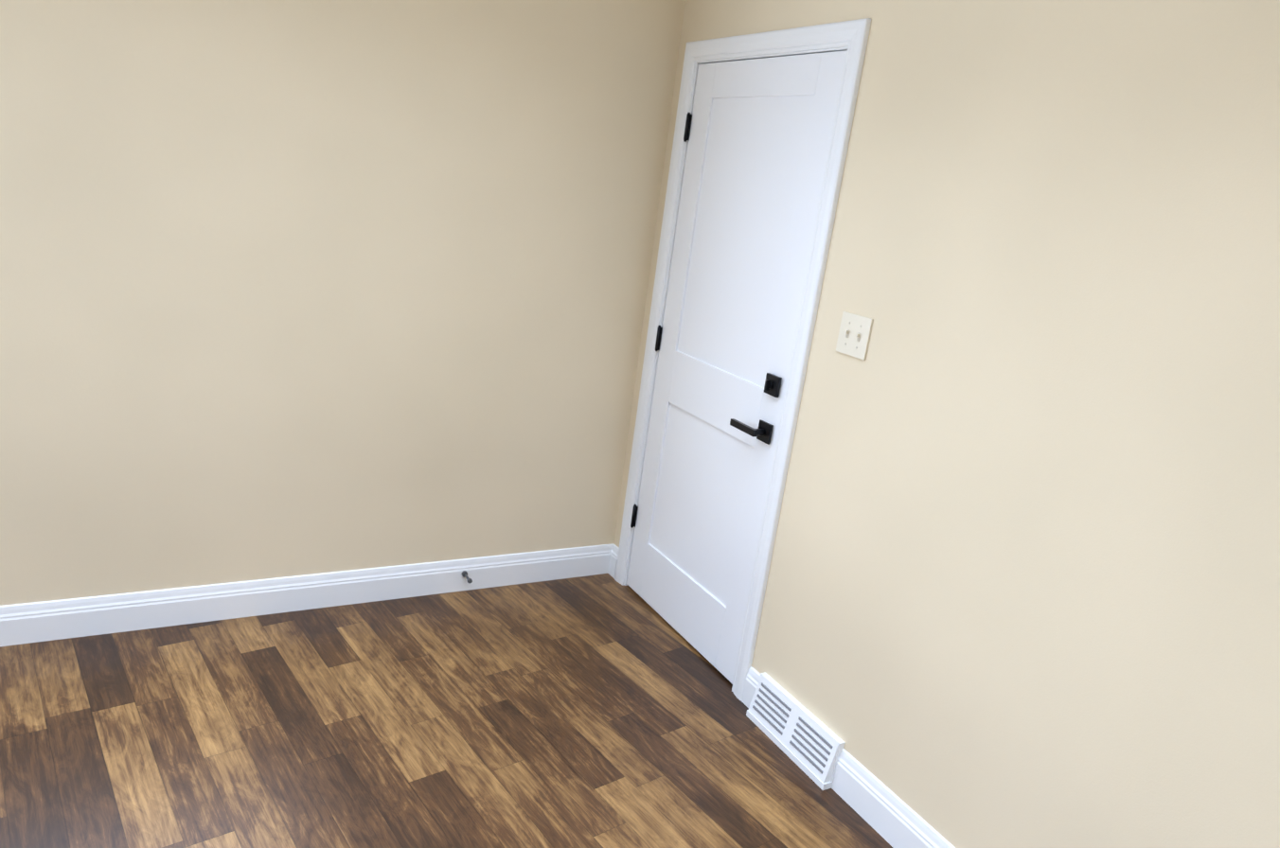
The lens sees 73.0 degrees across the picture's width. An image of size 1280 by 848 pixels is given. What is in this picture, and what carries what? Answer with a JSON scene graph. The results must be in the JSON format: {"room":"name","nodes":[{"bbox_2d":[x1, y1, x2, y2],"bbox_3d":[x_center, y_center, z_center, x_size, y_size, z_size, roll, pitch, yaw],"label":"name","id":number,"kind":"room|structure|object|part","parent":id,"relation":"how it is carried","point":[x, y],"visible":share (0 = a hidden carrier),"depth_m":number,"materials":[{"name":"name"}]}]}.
{"room":"empty room","nodes":[
{"label":"empty room","id":0,"kind":"room"},
{"bbox_2d":[0,0,685,605],"bbox_3d":[-1.960,-0.505,2.321,4.778,2.440,0.130,-1,18,-30],"label":"wall","id":1,"kind":"structure","parent":0,"point":[290,288],"depth_m":2.80,"materials":[{"name":"beige paint"}]},
{"bbox_2d":[0,543,618,646],"bbox_3d":[-2.055,0.623,2.564,4.488,0.130,0.040,-1,18,-30],"label":"baseboard","id":2,"kind":"structure","parent":1,"relation":"attached to","point":[26,623],"depth_m":3.03,"materials":[{"name":"white wood"}]},
{"bbox_2d":[462,570,472,583],"bbox_3d":[-0.665,0.590,3.328,0.022,0.022,0.072,-1,18,-30],"label":"doorstop","id":3,"kind":"object","parent":2,"relation":"attached to","point":[465,575],"visible":1,"depth_m":3.33,"materials":[{"name":"grey metal"}]},
{"bbox_2d":[0,573,892,847],"bbox_3d":[0.535,2.029,-0.819,5.860,0.100,9.208,-1,18,-30],"label":"floor","id":4,"kind":"structure","parent":0,"point":[604,710],"depth_m":2.48,"materials":[{"name":"wood"}]},
{"bbox_2d":[613,0,1279,847],"bbox_3d":[1.223,0.158,1.481,0.130,2.440,4.718,-1,18,-30],"label":"wall","id":5,"kind":"structure","parent":0,"point":[1022,585],"depth_m":1.91,"materials":[{"name":"beige paint"}]},
{"bbox_2d":[626,50,847,684],"bbox_3d":[0.250,-0.192,3.007,0.098,2.030,0.792,-1,18,-30],"label":"entry door","id":6,"kind":"structure","parent":5,"relation":"in","point":[759,138],"depth_m":2.96,"materials":[{"name":"white paint"}]},
{"bbox_3d":[0.072,-0.348,3.315,0.014,1.610,0.020,-1,18,-30],"label":"entry door hinges","id":7,"kind":"part","parent":6,"relation":"part of","materials":[{"name":"black metal"}]},
{"bbox_3d":[0.367,-0.060,2.770,0.058,0.219,0.150,-1,18,-30],"label":"handle","id":8,"kind":"part","parent":6,"relation":"part of","materials":[{"name":"black metal"}]},
{"bbox_2d":[614,17,871,700],"bbox_3d":[0.314,-0.222,3.026,0.148,2.114,0.928,-1,18,-30],"label":"door frame","id":9,"kind":"structure","parent":5,"relation":"attached to","point":[852,36],"depth_m":2.74,"materials":[{"name":"white wood"}]},
{"bbox_2d":[746,672,845,790],"bbox_3d":[0.467,0.931,2.647,0.048,0.150,0.380,-1,18,-30],"label":"air vent","id":10,"kind":"object","parent":5,"relation":"in","point":[806,740],"visible":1,"depth_m":2.62,"materials":[{"name":"white metal"}]},
{"bbox_2d":[835,311,873,360],"bbox_3d":[0.593,-0.247,2.411,0.017,0.115,0.116,-1,18,-30],"label":"light switch","id":11,"kind":"object","parent":5,"relation":"attached to","point":[854,335],"visible":1,"depth_m":2.41,"materials":[{"name":"beige plastic"}]},
{"bbox_2d":[831,748,955,847],"bbox_3d":[1.109,1.323,1.581,0.016,0.130,2.231,-1,18,-30],"label":"baseboard","id":12,"kind":"structure","parent":5,"relation":"attached to","point":[884,812],"depth_m":2.35,"materials":[{"name":"white wood"}]}
]}

